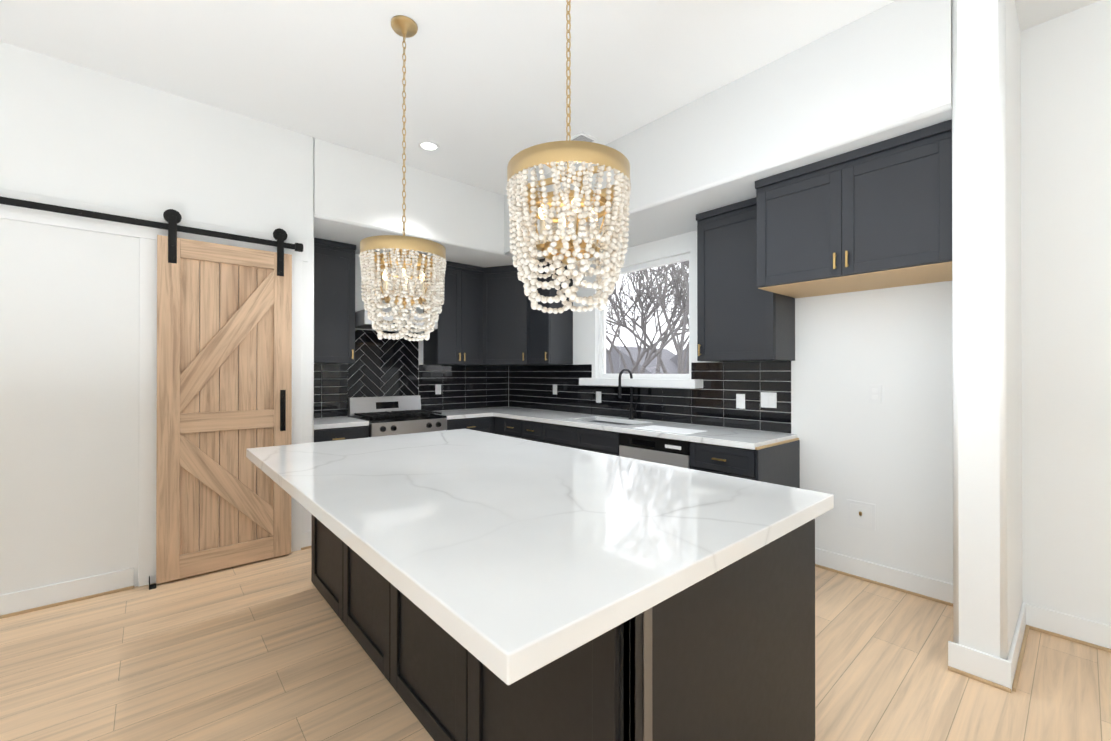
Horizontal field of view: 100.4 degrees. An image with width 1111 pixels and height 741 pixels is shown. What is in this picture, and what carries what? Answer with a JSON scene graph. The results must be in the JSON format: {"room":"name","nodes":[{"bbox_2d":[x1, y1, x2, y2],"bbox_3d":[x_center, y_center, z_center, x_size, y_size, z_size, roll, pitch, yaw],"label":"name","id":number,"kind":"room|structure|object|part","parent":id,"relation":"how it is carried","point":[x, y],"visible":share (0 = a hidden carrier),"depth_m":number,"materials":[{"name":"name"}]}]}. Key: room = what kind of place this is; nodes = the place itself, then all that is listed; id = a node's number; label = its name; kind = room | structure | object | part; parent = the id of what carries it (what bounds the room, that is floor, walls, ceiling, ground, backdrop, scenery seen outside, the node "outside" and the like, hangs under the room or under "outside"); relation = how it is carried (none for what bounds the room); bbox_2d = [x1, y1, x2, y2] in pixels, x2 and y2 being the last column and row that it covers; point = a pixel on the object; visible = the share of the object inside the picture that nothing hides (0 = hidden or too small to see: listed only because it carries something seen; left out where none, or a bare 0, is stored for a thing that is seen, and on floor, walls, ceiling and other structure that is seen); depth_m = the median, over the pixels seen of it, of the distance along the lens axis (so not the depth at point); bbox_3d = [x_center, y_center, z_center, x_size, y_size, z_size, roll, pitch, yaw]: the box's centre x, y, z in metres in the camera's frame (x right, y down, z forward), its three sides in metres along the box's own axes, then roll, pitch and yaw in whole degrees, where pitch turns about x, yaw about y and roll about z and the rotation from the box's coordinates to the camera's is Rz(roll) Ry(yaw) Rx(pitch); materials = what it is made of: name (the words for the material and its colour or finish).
{"room":"kitchen","nodes":[
{"label":"kitchen","id":0,"kind":"room"},
{"bbox_2d":[0,41,313,594],"bbox_3d":[-3.879,-0.232,1.974,5.170,3.200,0.150,0,0,-41],"label":"wall","id":1,"kind":"structure","parent":0,"point":[69,404],"depth_m":2.80,"materials":[{"name":"white paint"}]},
{"bbox_2d":[0,196,302,589],"bbox_3d":[-2.520,0.164,2.960,1.635,2.414,0.120,0,0,-41],"label":"barn door","id":2,"kind":"structure","parent":1,"relation":"in","point":[223,501],"depth_m":3.16,"materials":[{"name":"brown wood"}]},
{"bbox_3d":[-2.538,-0.930,2.984,1.635,0.058,0.064,0,0,-41],"label":"barn door track rail","id":3,"kind":"part","parent":2,"relation":"part of","materials":[{"name":"black metal"}]},
{"bbox_2d":[0,189,307,586],"bbox_3d":[-2.568,0.184,3.011,1.730,2.375,0.019,0,0,-41],"label":"door frame","id":4,"kind":"structure","parent":1,"relation":"attached to","point":[146,236],"depth_m":2.97,"materials":[{"name":"white wood"}]},
{"bbox_2d":[0,531,311,618],"bbox_3d":[-3.828,1.305,1.896,5.150,0.125,0.027,0,0,-41],"label":"baseboard","id":5,"kind":"structure","parent":1,"relation":"attached to","point":[35,599],"depth_m":2.73,"materials":[{"name":"white wood"}]},
{"bbox_2d":[314,138,513,267],"bbox_3d":[-1.248,-1.512,4.840,2.560,0.619,0.980,0,0,-41],"label":"ceiling soffit","id":6,"kind":"structure","parent":0,"point":[358,197],"depth_m":4.13,"materials":[{"name":"white paint"}]},
{"bbox_2d":[344,254,508,416],"bbox_3d":[-1.565,-0.221,5.310,2.710,3.200,0.150,0,0,-41],"label":"wall","id":7,"kind":"structure","parent":0,"point":[359,304],"depth_m":4.82,"materials":[{"name":"white paint"}]},
{"bbox_2d":[314,238,355,363],"bbox_3d":[-2.203,-0.635,4.398,0.485,1.131,0.376,0,0,-41],"label":"upper cabinet","id":8,"kind":"object","parent":7,"relation":"attached to","point":[334,302],"visible":0.62,"depth_m":4.32,"materials":[{"name":"grey paint"}]},
{"bbox_2d":[355,309,437,331],"bbox_3d":[-1.674,-0.505,4.791,0.750,0.145,0.481,0,0,-41],"label":"range hood","id":9,"kind":"object","parent":7,"relation":"attached to","point":[362,321],"visible":0.35,"depth_m":4.52,"materials":[{"name":"silver metal"}]},
{"bbox_2d":[314,329,505,417],"bbox_3d":[-1.580,0.023,5.189,2.520,0.890,0.008,0,0,-41],"label":"tile backsplash","id":10,"kind":"structure","parent":7,"relation":"attached to","point":[382,367],"depth_m":5.07,"materials":[{"name":"black tile"}]},
{"bbox_2d":[435,384,440,393],"bbox_3d":[-1.360,0.219,5.371,0.072,0.116,0.007,0,0,-41],"label":"outlet","id":11,"kind":"object","parent":10,"relation":"attached to","point":[437,388],"visible":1,"depth_m":5.37,"materials":[{"name":"white plastic"}]},
{"bbox_2d":[423,261,483,364],"bbox_3d":[-1.161,-0.632,5.312,0.578,1.131,0.376,0,0,-41],"label":"upper cabinet","id":12,"kind":"object","parent":7,"relation":"attached to","point":[456,337],"visible":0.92,"depth_m":5.18,"materials":[{"name":"grey paint"}]},
{"bbox_2d":[0,0,1099,194],"bbox_3d":[-0.613,-1.867,0.275,8.130,0.060,9.180,0,0,-41],"label":"ceiling","id":13,"kind":"structure","parent":0,"point":[486,95],"depth_m":2.70,"materials":[{"name":"white paint"}]},
{"bbox_2d":[359,15,446,340],"bbox_3d":[-0.802,-0.995,2.450,0.438,1.669,0.436,0,0,-41],"label":"chandelier","id":14,"kind":"object","parent":13,"relation":"hanging from","point":[400,297],"visible":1,"depth_m":2.33,"materials":[{"name":"gold metal"}]},
{"bbox_2d":[418,140,439,150],"bbox_3d":[-1.028,-1.821,3.757,0.170,0.010,0.170,0,0,-41],"label":"recessed light","id":15,"kind":"object","parent":13,"relation":"in","point":[427,145],"visible":1,"depth_m":3.75,"materials":[{"name":"white"}]},
{"bbox_2d":[506,0,630,313],"bbox_3d":[0.046,-1.023,1.637,0.437,1.619,0.437,0,0,-41],"label":"chandelier","id":16,"kind":"object","parent":13,"relation":"hanging from","point":[526,199],"visible":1,"depth_m":1.50,"materials":[{"name":"gold metal"}]},
{"bbox_2d":[565,131,596,141],"bbox_3d":[0.139,-1.819,3.730,0.170,0.013,0.380,0,0,-41],"label":"ceiling vent","id":17,"kind":"object","parent":13,"relation":"in","point":[582,136],"visible":0.25,"depth_m":3.62,"materials":[{"name":"white"}]},
{"bbox_2d":[0,548,1110,740],"bbox_3d":[-0.613,1.393,0.265,8.130,0.060,9.180,0,0,-41],"label":"floor","id":18,"kind":"structure","parent":0,"point":[270,649],"depth_m":2.08,"materials":[{"name":"brown wood"}]},
{"bbox_2d":[314,416,368,441],"bbox_3d":[-2.118,0.921,4.300,0.540,0.910,0.628,0,0,-41],"label":"base cabinet","id":19,"kind":"object","parent":18,"relation":"on","point":[330,428],"depth_m":4.12,"materials":[{"name":"grey paint"}]},
{"bbox_3d":[-2.119,0.486,4.302,0.539,0.040,0.628,0,0,-41],"label":"kitchen cabinets top","id":20,"kind":"part","parent":19,"relation":"part of","materials":[{"name":"white stone"}]},
{"bbox_2d":[348,395,446,436],"bbox_3d":[-1.584,0.827,4.684,0.756,1.100,0.735,0,0,-41],"label":"gas range","id":21,"kind":"object","parent":18,"relation":"on","point":[390,415],"visible":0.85,"depth_m":4.66,"materials":[{"name":"silver metal"}]},
{"bbox_2d":[447,417,489,432],"bbox_3d":[-1.119,0.943,5.178,0.581,0.870,0.628,0,0,-41],"label":"base cabinet","id":22,"kind":"object","parent":18,"relation":"on","point":[482,424],"depth_m":4.95,"materials":[{"name":"grey paint"}]},
{"bbox_2d":[434,409,493,419],"bbox_3d":[-1.117,0.488,5.178,0.581,0.040,0.630,0,0,-41],"label":"countertop","id":23,"kind":"structure","parent":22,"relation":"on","point":[463,413],"depth_m":5.04,"materials":[{"name":"white stone"}]},
{"bbox_2d":[490,416,525,438],"bbox_3d":[-0.287,0.943,5.129,0.720,0.870,0.582,0,0,-41],"label":"base cabinet","id":24,"kind":"object","parent":18,"relation":"on","point":[516,428],"depth_m":4.95,"materials":[{"name":"grey paint"}]},
{"bbox_2d":[526,421,545,442],"bbox_3d":[0.002,0.942,4.854,0.648,0.870,0.468,0,0,-41],"label":"base cabinet","id":25,"kind":"object","parent":18,"relation":"on","point":[535,431],"depth_m":4.59,"materials":[{"name":"grey paint"}]},
{"bbox_2d":[311,515,814,740],"bbox_3d":[-0.297,0.934,2.304,1.066,0.870,2.574,0,0,-41],"label":"kitchen island","id":26,"kind":"object","parent":18,"relation":"on","point":[727,653],"visible":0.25,"depth_m":1.37,"materials":[{"name":"black wood"}]},
{"bbox_2d":[246,429,833,684],"bbox_3d":[-0.398,0.485,2.220,1.470,0.052,2.650,0,0,-41],"label":"island countertop","id":27,"kind":"structure","parent":26,"relation":"on","point":[508,560],"depth_m":1.38,"materials":[{"name":"white stone"}]},
{"bbox_2d":[546,420,617,448],"bbox_3d":[0.274,0.941,4.544,0.648,0.870,0.613,0,0,-41],"label":"base cabinet","id":28,"kind":"object","parent":18,"relation":"on","point":[562,435],"depth_m":4.29,"materials":[{"name":"grey paint"}]},
{"bbox_2d":[582,423,633,455],"bbox_3d":[0.579,0.940,4.197,0.648,0.870,0.551,0,0,-41],"label":"base cabinet","id":29,"kind":"object","parent":18,"relation":"on","point":[601,441],"depth_m":3.94,"materials":[{"name":"grey paint"}]},
{"bbox_2d":[619,433,690,468],"bbox_3d":[0.963,0.940,3.733,0.626,0.867,0.648,0,0,-41],"label":"dishwasher","id":30,"kind":"object","parent":18,"relation":"on","point":[672,452],"visible":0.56,"depth_m":3.50,"materials":[{"name":"silver metal"}]},
{"bbox_2d":[690,440,799,487],"bbox_3d":[1.355,0.937,3.312,0.648,0.870,0.496,0,0,-41],"label":"base cabinet","id":31,"kind":"object","parent":18,"relation":"on","point":[779,464],"depth_m":3.11,"materials":[{"name":"grey paint"}]},
{"bbox_2d":[478,407,798,449],"bbox_3d":[0.327,0.576,4.475,0.661,0.220,3.593,0,0,-41],"label":"countertop","id":32,"kind":"structure","parent":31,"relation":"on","point":[741,438],"depth_m":3.77,"materials":[{"name":"white stone"}]},
{"bbox_2d":[618,368,636,419],"bbox_3d":[0.680,0.222,4.360,0.214,0.488,0.093,0,0,-41],"label":"faucet","id":33,"kind":"object","parent":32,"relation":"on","point":[632,411],"visible":1,"depth_m":4.40,"materials":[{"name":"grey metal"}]},
{"bbox_2d":[635,425,705,433],"bbox_3d":[0.891,0.462,3.625,0.280,0.002,0.500,0,0,-41],"label":"sheet","id":34,"kind":"object","parent":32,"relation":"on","point":[671,429],"visible":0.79,"depth_m":3.61,"materials":[{"name":"white paper"}]},
{"bbox_2d":[952,0,1021,659],"bbox_3d":[2.166,-0.231,2.311,0.760,3.200,0.180,0,0,-41],"label":"column","id":35,"kind":"object","parent":18,"relation":"on","point":[987,320],"visible":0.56,"depth_m":2.07,"materials":[{"name":"white paint"}]},
{"bbox_2d":[948,603,1028,692],"bbox_3d":[2.154,1.307,2.287,0.771,0.125,0.221,0,0,-41],"label":"baseboard","id":36,"kind":"structure","parent":35,"relation":"attached to","point":[991,670],"depth_m":2.06,"materials":[{"name":"white wood"}]},
{"bbox_2d":[504,0,951,260],"bbox_3d":[0.929,-1.516,3.724,0.760,0.619,3.570,0,0,-41],"label":"ceiling soffit","id":37,"kind":"structure","parent":0,"point":[884,73],"depth_m":2.67,"materials":[{"name":"white paint"}]},
{"bbox_2d":[515,0,1110,624],"bbox_3d":[2.343,-0.229,2.799,0.150,3.200,8.780,0,0,-41],"label":"wall","id":38,"kind":"structure","parent":0,"point":[1066,271],"depth_m":2.47,"materials":[{"name":"white paint"}]},
{"bbox_2d":[483,265,527,365],"bbox_3d":[-0.570,-0.631,5.531,0.621,1.131,0.828,0,0,-41],"label":"upper cabinet","id":39,"kind":"object","parent":38,"relation":"attached to","point":[504,320],"visible":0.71,"depth_m":5.29,"materials":[{"name":"grey paint"}]},
{"bbox_2d":[527,258,572,364],"bbox_3d":[-0.077,-0.632,5.155,0.376,1.131,0.392,0,0,-41],"label":"upper cabinet","id":40,"kind":"object","parent":38,"relation":"attached to","point":[549,338],"visible":0.54,"depth_m":5.02,"materials":[{"name":"grey paint"}]},
{"bbox_2d":[579,378,702,387],"bbox_3d":[0.751,0.114,4.394,0.134,0.074,1.380,0,0,-41],"label":"window sill","id":41,"kind":"structure","parent":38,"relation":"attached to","point":[672,383],"depth_m":4.21,"materials":[{"name":"white"}]},
{"bbox_2d":[599,253,689,378],"bbox_3d":[0.859,-0.479,4.505,0.070,1.110,1.140,0,0,-41],"label":"window","id":42,"kind":"structure","parent":38,"relation":"in","point":[602,313],"depth_m":4.52,"materials":[{"name":"white"}]},
{"bbox_2d":[605,261,688,373],"bbox_3d":[0.858,-0.479,4.503,0.006,1.020,1.050,0,0,-41],"label":"window panel","id":43,"kind":"object","parent":42,"relation":"attached to","point":[650,323],"visible":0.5,"depth_m":4.44,"materials":[{"name":"clear glass"}]},
{"bbox_2d":[506,361,790,433],"bbox_3d":[0.544,0.200,4.705,0.035,0.534,3.539,0,0,-41],"label":"tile backsplash","id":44,"kind":"structure","parent":38,"relation":"attached to","point":[530,386],"depth_m":4.06,"materials":[{"name":"black tile"}]},
{"bbox_2d":[553,384,556,394],"bbox_3d":[-0.006,0.219,5.340,0.007,0.116,0.072,0,0,-41],"label":"outlet","id":45,"kind":"object","parent":44,"relation":"attached to","point":[555,389],"visible":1,"depth_m":5.33,"materials":[{"name":"white plastic"}]},
{"bbox_2d":[596,391,600,402],"bbox_3d":[0.449,0.277,4.821,0.007,0.116,0.072,0,0,-41],"label":"outlet","id":46,"kind":"object","parent":44,"relation":"attached to","point":[598,397],"visible":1,"depth_m":4.82,"materials":[{"name":"white plastic"}]},
{"bbox_2d":[736,394,744,408],"bbox_3d":[1.465,0.244,3.664,0.007,0.116,0.072,0,0,-41],"label":"outlet","id":47,"kind":"object","parent":44,"relation":"attached to","point":[740,401],"visible":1,"depth_m":3.66,"materials":[{"name":"white plastic"}]},
{"bbox_2d":[761,392,776,407],"bbox_3d":[1.610,0.223,3.498,0.008,0.116,0.118,0,0,-41],"label":"light switch","id":48,"kind":"object","parent":44,"relation":"attached to","point":[768,399],"visible":1,"depth_m":3.49,"materials":[{"name":"white plastic"}]},
{"bbox_2d":[696,197,794,361],"bbox_3d":[1.407,-0.638,3.464,0.376,1.131,0.588,0,0,-41],"label":"upper cabinet","id":49,"kind":"object","parent":38,"relation":"attached to","point":[741,316],"visible":0.65,"depth_m":3.35,"materials":[{"name":"grey paint"}]},
{"bbox_2d":[755,119,951,297],"bbox_3d":[1.824,-0.865,2.786,0.646,0.680,0.974,0,0,-41],"label":"upper cabinet","id":50,"kind":"object","parent":38,"relation":"attached to","point":[878,215],"visible":0.79,"depth_m":2.55,"materials":[{"name":"grey paint"}]},
{"bbox_2d":[847,499,874,530],"bbox_3d":[2.009,0.952,3.048,0.018,0.170,0.160,0,0,-41],"label":"box","id":51,"kind":"object","parent":38,"relation":"attached to","point":[860,514],"visible":1,"depth_m":3.05,"materials":[{"name":"white plastic"}]},
{"bbox_2d":[868,385,881,402],"bbox_3d":[2.066,0.151,2.994,0.007,0.116,0.072,0,0,-41],"label":"outlet","id":52,"kind":"object","parent":38,"relation":"attached to","point":[874,393],"visible":1,"depth_m":2.99,"materials":[{"name":"white plastic"}]},
{"bbox_2d":[815,548,952,606],"bbox_3d":[2.062,1.309,2.980,0.027,0.125,0.966,0,0,-41],"label":"baseboard","id":53,"kind":"structure","parent":38,"relation":"attached to","point":[932,589],"depth_m":2.93,"materials":[{"name":"white wood"}]},
{"bbox_2d":[1023,603,1110,652],"bbox_3d":[3.837,1.302,0.958,0.027,0.125,4.048,0,0,-41],"label":"baseboard","id":54,"kind":"structure","parent":38,"relation":"attached to","point":[1087,632],"depth_m":2.35,"materials":[{"name":"white wood"}]},
{"label":"outside","id":55,"kind":"structure","parent":0,"visible":0},
{"bbox_3d":[30.282,4.804,59.530,115.720,0.100,130.000,0,0,-41],"label":"ground","id":56,"kind":"structure","parent":55,"visible":0},
{"bbox_2d":[606,282,663,373],"bbox_3d":[4.503,-0.643,29.005,6.507,10.616,6.668,0,0,-41],"label":"tree","id":57,"kind":"object","parent":56,"relation":"on","point":[618,351],"depth_m":28.07,"materials":[{"name":"grey plant"}]},
{"bbox_2d":[606,271,679,373],"bbox_3d":[5.106,-1.154,33.914,7.751,11.673,8.814,0,0,-41],"label":"tree","id":58,"kind":"object","parent":56,"relation":"on","point":[618,334],"depth_m":33.46,"materials":[{"name":"grey plant"}]},
{"bbox_2d":[606,346,688,373],"bbox_3d":[8.843,1.175,47.372,8.600,7.080,9.800,0,0,-41],"label":"house","id":59,"kind":"structure","parent":56,"relation":"on","point":[649,369],"depth_m":44.35,"materials":[{"name":"grey"}]},
{"bbox_2d":[606,269,688,373],"bbox_3d":[3.549,-0.508,20.534,6.790,10.294,9.154,0,0,-41],"label":"tree","id":60,"kind":"object","parent":56,"relation":"on","point":[608,352],"depth_m":21.17,"materials":[{"name":"grey plant"}]},
{"bbox_2d":[606,263,688,373],"bbox_3d":[5.324,-0.448,19.630,10.265,10.156,9.598,0,0,-41],"label":"tree","id":61,"kind":"object","parent":56,"relation":"on","point":[650,303],"depth_m":18.11,"materials":[{"name":"grey plant"}]},
{"bbox_2d":[629,263,688,373],"bbox_3d":[2.234,-0.098,15.374,7.747,9.437,6.518,0,0,-41],"label":"tree","id":62,"kind":"object","parent":56,"relation":"on","point":[645,363],"depth_m":15.28,"materials":[{"name":"grey plant"}]},
{"bbox_2d":[642,261,688,373],"bbox_3d":[5.014,-0.635,17.279,6.592,10.529,6.033,0,0,-41],"label":"tree","id":63,"kind":"object","parent":56,"relation":"on","point":[673,311],"depth_m":16.48,"materials":[{"name":"grey plant"}]},
{"bbox_2d":[643,262,688,373],"bbox_3d":[4.251,-0.491,13.162,8.324,10.201,4.824,0,0,-41],"label":"tree","id":64,"kind":"object","parent":56,"relation":"on","point":[662,301],"depth_m":12.92,"materials":[{"name":"grey plant"}]},
{"bbox_2d":[666,280,688,372],"bbox_3d":[8.843,-0.633,27.813,5.763,10.588,6.208,0,0,-41],"label":"tree","id":65,"kind":"object","parent":56,"relation":"on","point":[686,349],"depth_m":27.38,"materials":[{"name":"grey plant"}]},
{"bbox_2d":[670,349,688,371],"bbox_3d":[16.651,0.956,47.574,8.600,7.520,11.800,0,0,-41],"label":"house","id":66,"kind":"structure","parent":56,"relation":"on","point":[674,360],"depth_m":46.17,"materials":[{"name":"grey"}]}
]}

